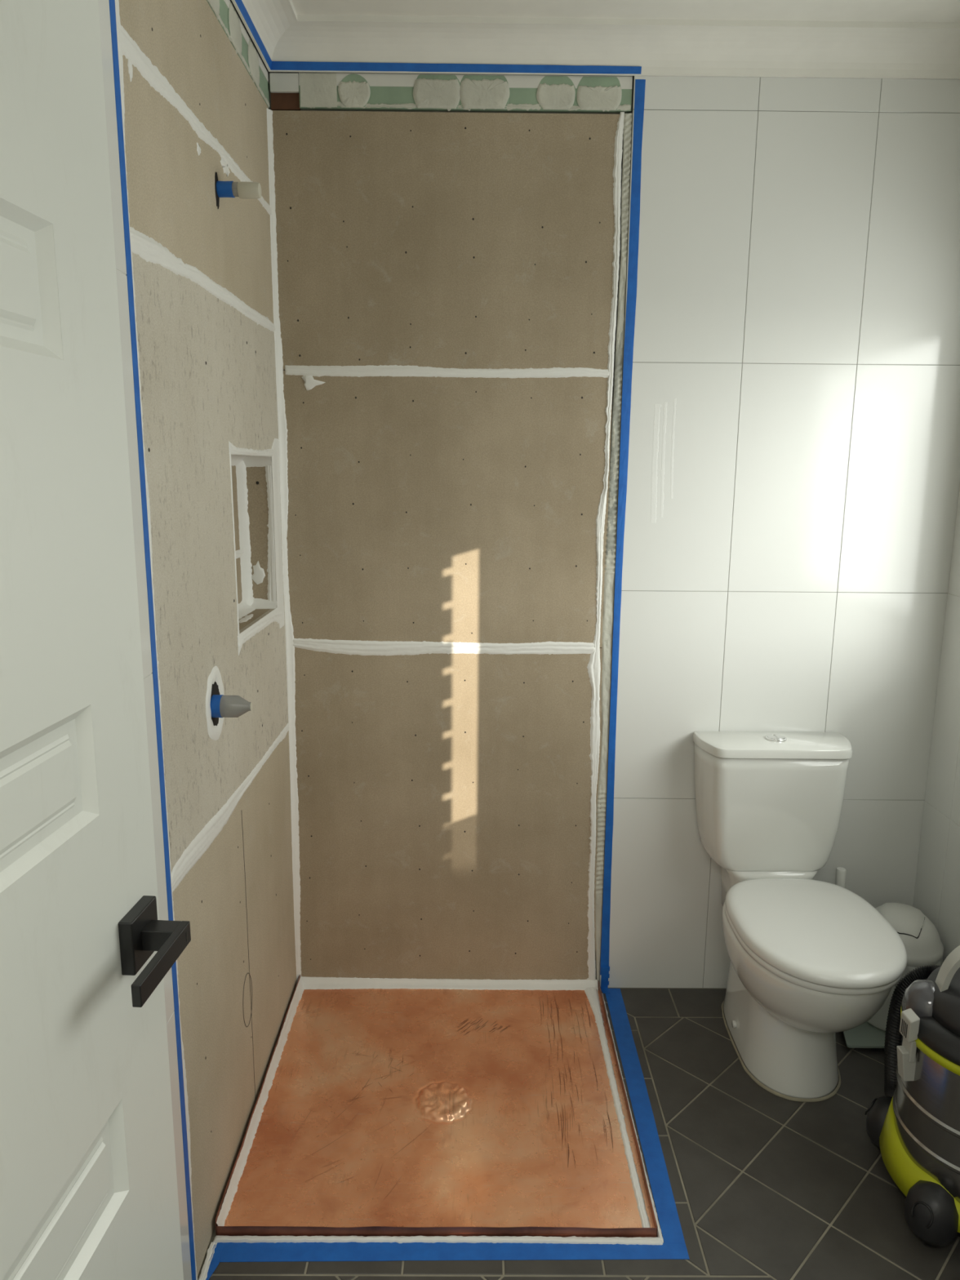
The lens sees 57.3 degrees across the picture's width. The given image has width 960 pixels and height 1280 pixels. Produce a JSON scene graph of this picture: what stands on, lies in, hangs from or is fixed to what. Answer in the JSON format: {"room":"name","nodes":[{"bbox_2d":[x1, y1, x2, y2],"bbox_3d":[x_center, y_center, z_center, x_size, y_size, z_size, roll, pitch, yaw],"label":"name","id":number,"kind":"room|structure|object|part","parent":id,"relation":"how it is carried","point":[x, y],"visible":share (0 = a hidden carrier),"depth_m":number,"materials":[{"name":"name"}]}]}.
{"room":"bathroom","nodes":[
{"label":"bathroom","id":0,"kind":"room"},
{"bbox_2d":[97,0,262,1279],"bbox_3d":[-0.593,0.000,1.256,0.140,2.660,2.540,0,11,0],"label":"wall","id":1,"kind":"structure","parent":0,"point":[104,5],"depth_m":1.36,"materials":[{"name":"white tile"}]},
{"bbox_2d":[109,0,195,1279],"bbox_3d":[-0.523,0.014,1.409,0.002,2.476,0.021,0,11,0],"label":"tape","id":2,"kind":"object","parent":1,"relation":"attached to","point":[112,2],"visible":0.98,"depth_m":1.39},
{"bbox_2d":[115,0,197,1279],"bbox_3d":[-0.528,0.041,1.439,0.005,2.410,0.038,0,11,0],"label":"bead","id":3,"kind":"object","parent":1,"relation":"attached to","point":[117,2],"visible":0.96,"depth_m":1.40,"materials":[{"name":"white"}]},
{"bbox_2d":[118,0,269,204],"bbox_3d":[-0.529,-1.102,1.711,0.013,0.254,0.995,0,11,0],"label":"board","id":4,"kind":"object","parent":1,"relation":"attached to","point":[185,40],"visible":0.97,"depth_m":1.68,"materials":[{"name":"grey"}]},
{"bbox_2d":[122,54,273,323],"bbox_3d":[-0.532,-0.841,1.762,0.013,0.274,0.995,0,11,0],"label":"board","id":5,"kind":"object","parent":1,"relation":"attached to","point":[172,200],"visible":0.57,"depth_m":1.58,"materials":[{"name":"grey"}]},
{"bbox_2d":[116,21,271,215],"bbox_3d":[-0.522,-0.959,1.734,0.006,0.084,0.976,0,11,0],"label":"bead","id":6,"kind":"object","parent":5,"relation":"attached to","point":[131,50],"visible":0.88,"depth_m":1.48,"materials":[{"name":"white paint"}]},
{"bbox_2d":[214,172,219,208],"bbox_3d":[-0.525,-0.896,1.754,0.001,0.071,0.027,0,11,0],"label":"hole","id":7,"kind":"object","parent":5,"relation":"attached to","point":[217,197],"visible":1,"depth_m":1.75,"materials":[{"name":"black"}]},
{"bbox_2d":[216,180,261,199],"bbox_3d":[-0.486,-0.902,1.762,0.090,0.032,0.031,0,11,0],"label":"pipe stub","id":8,"kind":"object","parent":5,"relation":"attached to","point":[244,190],"visible":0.98,"depth_m":1.75,"materials":[{"name":"grey plastic"}]},
{"bbox_2d":[132,252,288,871],"bbox_3d":[-0.537,-0.187,1.890,0.013,1.056,0.995,0,11,0],"label":"board","id":9,"kind":"object","parent":1,"relation":"attached to","point":[207,369],"visible":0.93,"depth_m":1.66,"materials":[{"name":"grey"}]},
{"bbox_2d":[129,226,275,331],"bbox_3d":[-0.524,-0.698,1.779,0.006,0.051,0.967,0,11,0],"label":"bead","id":10,"kind":"object","parent":9,"relation":"attached to","point":[149,250],"visible":1,"depth_m":1.56,"materials":[{"name":"white"}]},
{"bbox_2d":[205,666,223,740],"bbox_3d":[-0.530,0.129,1.768,0.004,0.152,0.125,0,11,0],"label":"ring","id":11,"kind":"object","parent":9,"relation":"attached to","point":[214,731],"visible":0.91,"depth_m":1.75,"materials":[{"name":"white"}]},
{"bbox_2d":[210,681,219,725],"bbox_3d":[-0.532,0.128,1.768,0.001,0.107,0.082,0,11,0],"label":"hole","id":12,"kind":"object","parent":9,"relation":"attached to","point":[215,689],"visible":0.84,"depth_m":1.76,"materials":[{"name":"black"}]},
{"bbox_2d":[171,723,288,892],"bbox_3d":[-0.533,0.332,1.984,0.005,0.061,0.973,0,11,0],"label":"bead","id":13,"kind":"object","parent":9,"relation":"attached to","point":[202,841],"visible":1,"depth_m":1.74,"materials":[{"name":"white"}]},
{"bbox_2d":[210,694,252,717],"bbox_3d":[-0.499,0.133,1.756,0.086,0.046,0.046,0,11,0],"label":"pipe stub","id":14,"kind":"object","parent":9,"relation":"attached to","point":[221,705],"visible":0.91,"depth_m":1.74,"materials":[{"name":"grey plastic"}]},
{"bbox_2d":[228,438,284,655],"bbox_3d":[-0.530,-0.240,2.129,0.005,0.497,0.479,0,11,0],"label":"bead","id":15,"kind":"object","parent":9,"relation":"attached to","point":[277,615],"visible":1,"depth_m":2.27,"materials":[{"name":"white"}]},
{"bbox_2d":[172,730,296,1275],"bbox_3d":[-0.545,0.730,2.070,0.014,0.808,0.995,0,11,0],"label":"board","id":16,"kind":"object","parent":1,"relation":"attached to","point":[237,971],"visible":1,"depth_m":1.92,"materials":[{"name":"grey"}]},
{"bbox_2d":[206,0,270,109],"bbox_3d":[-0.525,-1.259,1.686,0.017,0.084,1.007,0,11,0],"label":"strip","id":17,"kind":"object","parent":1,"relation":"attached to","point":[224,12],"visible":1,"depth_m":1.93,"materials":[{"name":"white paint"}]},
{"bbox_2d":[231,454,270,630],"bbox_3d":[-0.584,-0.241,2.091,0.076,0.414,0.405,0,11,0],"label":"niche","id":18,"kind":"object","parent":1,"relation":"attached to","point":[257,510],"visible":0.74,"depth_m":2.26,"materials":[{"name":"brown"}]},
{"bbox_3d":[-0.617,-0.241,2.091,0.010,0.412,0.403,0,11,0],"label":"panel","id":19,"kind":"part","parent":18,"relation":"part of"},
{"bbox_2d":[231,454,276,618],"bbox_3d":[-0.572,-0.241,2.092,0.080,0.393,0.383,0,11,0],"label":"bead","id":20,"kind":"object","parent":18,"relation":"in","point":[248,604],"visible":0.62,"depth_m":2.27,"materials":[{"name":"white"}]},
{"bbox_2d":[239,608,270,630],"bbox_3d":[-0.580,-0.043,2.130,0.066,0.011,0.383,0,11,0],"label":"shelf","id":21,"kind":"object","parent":18,"relation":"attached to","point":[254,615],"depth_m":2.17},
{"bbox_3d":[-0.579,-0.279,2.285,0.066,0.412,0.011,0,11,0],"label":"panel","id":22,"kind":"part","parent":18,"relation":"part of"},
{"bbox_2d":[235,0,271,69],"bbox_3d":[-0.507,-1.306,1.653,0.006,0.020,1.006,0,11,0],"label":"tape","id":23,"kind":"object","parent":1,"relation":"attached to","point":[240,4],"visible":1,"depth_m":1.98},
{"bbox_2d":[231,0,959,79],"bbox_3d":[0.393,-1.207,1.024,1.810,0.085,2.300,0,11,0],"label":"trim","id":24,"kind":"structure","parent":1,"relation":"attached to","point":[661,46],"depth_m":2.12,"materials":[{"name":"paint"}]},
{"bbox_2d":[197,987,959,1279],"bbox_3d":[0.124,1.408,0.887,2.550,0.050,3.870,0,11,0],"label":"floor","id":25,"kind":"structure","parent":0,"point":[766,1185],"depth_m":1.92,"materials":[{"name":"grey tile"}]},
{"bbox_2d":[205,1244,222,1279],"bbox_3d":[-0.521,1.215,1.708,0.026,0.001,0.092,0,11,0],"label":"tape","id":26,"kind":"object","parent":25,"relation":"on","point":[215,1261],"visible":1,"depth_m":1.72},
{"bbox_2d":[198,994,663,1279],"bbox_3d":[-0.087,1.133,2.132,0.911,0.008,0.960,0,11,0],"label":"bead","id":27,"kind":"object","parent":25,"relation":"on","point":[251,1239],"visible":0.84,"depth_m":1.76,"materials":[{"name":"white"}]},
{"bbox_2d":[215,974,657,1237],"bbox_3d":[-0.089,1.104,2.200,0.894,0.042,0.872,0,11,0],"label":"shower tray","id":28,"kind":"object","parent":25,"relation":"on","point":[393,1112],"visible":1,"depth_m":2.07,"materials":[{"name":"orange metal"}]},
{"bbox_2d":[216,977,304,1226],"bbox_3d":[-0.525,1.099,2.197,0.016,0.035,0.866,0,11,0],"label":"bead","id":29,"kind":"object","parent":28,"relation":"on","point":[232,1190],"visible":1,"depth_m":2.09,"materials":[{"name":"white"}]},
{"bbox_2d":[301,976,598,990],"bbox_3d":[-0.093,1.024,2.620,0.890,0.023,0.031,0,11,0],"label":"bead","id":30,"kind":"object","parent":28,"relation":"on","point":[308,983],"visible":1,"depth_m":2.62,"materials":[{"name":"white"}]},
{"bbox_2d":[584,987,650,1227],"bbox_3d":[0.331,1.118,2.205,0.046,0.006,0.854,0,11,0],"label":"bead","id":31,"kind":"object","parent":28,"relation":"on","point":[592,993],"visible":1,"depth_m":2.14,"materials":[{"name":"white"}]},
{"bbox_2d":[217,1241,689,1262],"bbox_3d":[-0.061,1.213,1.743,0.947,0.002,0.049,0,11,0],"label":"tape","id":32,"kind":"object","parent":25,"relation":"on","point":[352,1251],"visible":1,"depth_m":1.74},
{"bbox_2d":[605,988,684,1243],"bbox_3d":[0.395,1.127,2.199,0.048,0.002,0.881,0,11,0],"label":"tape","id":33,"kind":"object","parent":25,"relation":"on","point":[666,1209],"visible":1,"depth_m":2.09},
{"bbox_2d":[693,731,906,1102],"bbox_3d":[0.807,0.710,2.243,0.417,0.810,0.639,0,11,0],"label":"toilet","id":34,"kind":"object","parent":25,"relation":"on","point":[811,961],"visible":1,"depth_m":2.27,"materials":[{"name":"white ceramic"}]},
{"bbox_3d":[0.810,0.287,2.405,0.417,0.028,0.159,0,11,0],"label":"cistern lid","id":35,"kind":"part","parent":34,"relation":"part of","materials":[{"name":"white ceramic"}]},
{"bbox_3d":[0.823,0.705,2.167,0.384,0.032,0.493,0,11,0],"label":"seat lid","id":36,"kind":"part","parent":34,"relation":"part of","materials":[{"name":"white plastic"}]},
{"bbox_2d":[835,866,846,888],"bbox_3d":[1.007,0.849,2.537,0.090,0.428,0.090,0,11,0],"label":"toilet brush","id":37,"kind":"object","parent":25,"relation":"on","point":[840,877],"visible":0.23,"depth_m":2.47,"materials":[{"name":"white plastic"}]},
{"bbox_2d":[843,1022,885,1051],"bbox_3d":[1.121,1.067,2.481,0.284,0.025,0.280,0,11,0],"label":"bathroom scale","id":38,"kind":"object","parent":25,"relation":"on","point":[865,1035],"visible":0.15,"depth_m":2.37,"materials":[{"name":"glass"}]},
{"bbox_2d":[866,902,943,1031],"bbox_3d":[1.154,0.895,2.435,0.223,0.328,0.223,0,11,0],"label":"waste bin","id":39,"kind":"object","parent":38,"relation":"on","point":[921,939],"visible":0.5,"depth_m":2.35,"materials":[{"name":"white plastic"}]},
{"bbox_3d":[1.155,0.790,2.414,0.218,0.104,0.218,0,11,0],"label":"bin lid","id":40,"kind":"part","parent":39,"relation":"part of","materials":[{"name":"white plastic"}]},
{"bbox_2d":[864,945,959,1247],"bbox_3d":[1.053,0.905,1.797,0.390,0.601,0.529,0,11,0],"label":"vacuum cleaner","id":41,"kind":"object","parent":25,"relation":"on","point":[915,1126],"visible":1,"depth_m":1.78,"materials":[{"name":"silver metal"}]},
{"bbox_3d":[0.877,0.856,1.804,0.039,0.094,0.034,0,11,0],"label":"latch lever","id":42,"kind":"part","parent":41,"relation":"part of","materials":[{"name":"grey plastic"}]},
{"bbox_3d":[1.054,0.682,1.778,0.233,0.157,0.038,3,11,11],"label":"carry handle","id":43,"kind":"part","parent":41,"relation":"part of","materials":[{"name":"grey plastic"}]},
{"bbox_2d":[262,59,959,988],"bbox_3d":[0.377,-0.225,2.449,2.050,2.660,0.120,0,11,0],"label":"wall","id":44,"kind":"structure","parent":0,"point":[793,478],"depth_m":2.34,"materials":[{"name":"white tile"}]},
{"bbox_2d":[269,72,299,93],"bbox_3d":[-0.482,-1.374,2.169,0.072,0.042,0.012,0,11,0],"label":"block","id":45,"kind":"object","parent":44,"relation":"attached to","point":[280,82],"visible":1,"depth_m":2.16,"materials":[{"name":"white paint"}]},
{"bbox_2d":[271,93,300,111],"bbox_3d":[-0.482,-1.336,2.182,0.072,0.037,0.007,0,11,0],"label":"block","id":46,"kind":"object","parent":44,"relation":"attached to","point":[279,101],"visible":1,"depth_m":2.18,"materials":[{"name":"brown wood"}]},
{"bbox_2d":[272,110,619,369],"bbox_3d":[-0.085,-1.007,2.245,0.872,0.617,0.013,0,11,0],"label":"board","id":47,"kind":"object","parent":44,"relation":"attached to","point":[433,239],"visible":1,"depth_m":2.24,"materials":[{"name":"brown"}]},
{"bbox_2d":[283,370,613,647],"bbox_3d":[-0.091,-0.343,2.375,0.872,0.732,0.013,0,11,0],"label":"board","id":48,"kind":"object","parent":44,"relation":"attached to","point":[448,509],"visible":1,"depth_m":2.37,"materials":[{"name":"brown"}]},
{"bbox_2d":[284,364,609,391],"bbox_3d":[-0.084,-0.684,2.299,0.850,0.068,0.005,0,11,0],"label":"bead","id":49,"kind":"object","parent":48,"relation":"attached to","point":[308,371],"visible":1,"depth_m":2.30,"materials":[{"name":"white"}]},
{"bbox_2d":[294,647,602,979],"bbox_3d":[-0.093,0.526,2.545,0.882,1.034,0.013,0,11,0],"label":"board","id":50,"kind":"object","parent":44,"relation":"attached to","point":[444,803],"visible":0.99,"depth_m":2.53,"materials":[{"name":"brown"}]},
{"bbox_2d":[266,107,301,984],"bbox_3d":[-0.527,-0.136,2.396,0.012,2.390,0.037,9,14,38],"label":"bead","id":51,"kind":"object","parent":50,"relation":"attached to","point":[282,420],"visible":0.98,"depth_m":2.38,"materials":[{"name":"white"}]},
{"bbox_2d":[293,638,595,655],"bbox_3d":[-0.100,0.022,2.438,0.842,0.049,0.005,0,11,0],"label":"bead","id":52,"kind":"object","parent":50,"relation":"attached to","point":[340,646],"visible":1,"depth_m":2.44,"materials":[{"name":"white"}]},
{"bbox_2d":[586,111,624,980],"bbox_3d":[0.329,-0.131,2.409,0.059,2.402,0.006,0,11,0],"label":"bead","id":53,"kind":"object","parent":50,"relation":"attached to","point":[593,667],"visible":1,"depth_m":2.40,"materials":[{"name":"white"}]},
{"bbox_2d":[271,61,641,74],"bbox_3d":[-0.058,-1.398,2.148,0.906,0.018,0.006,0,11,0],"label":"tape","id":54,"kind":"object","parent":44,"relation":"attached to","point":[276,65],"visible":1,"depth_m":2.15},
{"bbox_2d":[298,72,632,113],"bbox_3d":[-0.035,-1.351,2.175,0.821,0.082,0.017,0,11,0],"label":"strip","id":55,"kind":"object","parent":44,"relation":"attached to","point":[317,91],"visible":1,"depth_m":2.17,"materials":[{"name":"white paint"}]},
{"bbox_2d":[600,966,610,993],"bbox_3d":[0.372,1.010,2.613,0.029,0.072,0.029,0,11,0],"label":"tape","id":56,"kind":"object","parent":44,"relation":"attached to","point":[605,975],"visible":0.97,"depth_m":2.62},
{"bbox_2d":[595,113,631,986],"bbox_3d":[0.353,-0.132,2.409,0.028,2.392,0.007,0,11,0],"label":"strip","id":57,"kind":"object","parent":44,"relation":"attached to","point":[609,580],"visible":1,"depth_m":2.39,"materials":[{"name":"tile"}]},
{"bbox_2d":[600,79,645,974],"bbox_3d":[0.383,-0.189,2.394,0.028,2.424,0.002,0,11,0],"label":"tape","id":58,"kind":"object","parent":44,"relation":"attached to","point":[639,99],"visible":1,"depth_m":2.34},
{"bbox_2d":[291,0,959,22],"bbox_3d":[0.393,-1.280,1.020,2.090,0.060,2.560,0,11,0],"label":"ceiling","id":59,"kind":"structure","parent":0,"point":[885,11],"depth_m":2.01,"materials":[{"name":"paint"}]},
{"bbox_2d":[912,487,959,962],"bbox_3d":[1.337,0.015,1.267,0.100,2.660,2.540,0,11,0],"label":"wall","id":60,"kind":"structure","parent":0,"point":[937,884],"depth_m":2.41,"materials":[{"name":"white tile"}]},
{"bbox_3d":[0.388,0.240,0.074,2.050,2.660,0.120,0,11,0],"label":"wall","id":61,"kind":"structure","parent":0,"visible":0},
{"bbox_2d":[0,0,191,1279],"bbox_3d":[-0.383,0.391,0.605,0.094,2.034,0.820,1,11,4],"label":"door","id":62,"kind":"structure","parent":61,"relation":"in","point":[89,1190],"depth_m":0.80,"materials":[{"name":"white paint"}]},
{"bbox_3d":[-0.394,-0.247,0.481,0.009,0.113,0.592,1,11,4],"label":"panel","id":63,"kind":"part","parent":62,"relation":"part of","materials":[{"name":"white paint"}]},
{"bbox_3d":[-0.397,0.173,0.563,0.009,0.112,0.592,1,11,4],"label":"panel","id":64,"kind":"part","parent":62,"relation":"part of","materials":[{"name":"white paint"}]},
{"bbox_3d":[-0.401,0.593,0.645,0.009,0.112,0.592,1,11,4],"label":"panel","id":65,"kind":"part","parent":62,"relation":"part of","materials":[{"name":"white paint"}]},
{"bbox_3d":[-0.365,0.315,0.941,0.015,0.060,0.061,1,11,4],"label":"handle","id":66,"kind":"part","parent":62,"relation":"part of","materials":[{"name":"black metal"}]},
{"bbox_3d":[-0.336,0.326,0.894,0.045,0.024,0.124,0,11,0],"label":"lever","id":67,"kind":"part","parent":62,"relation":"part of","materials":[{"name":"black metal"}]}
]}

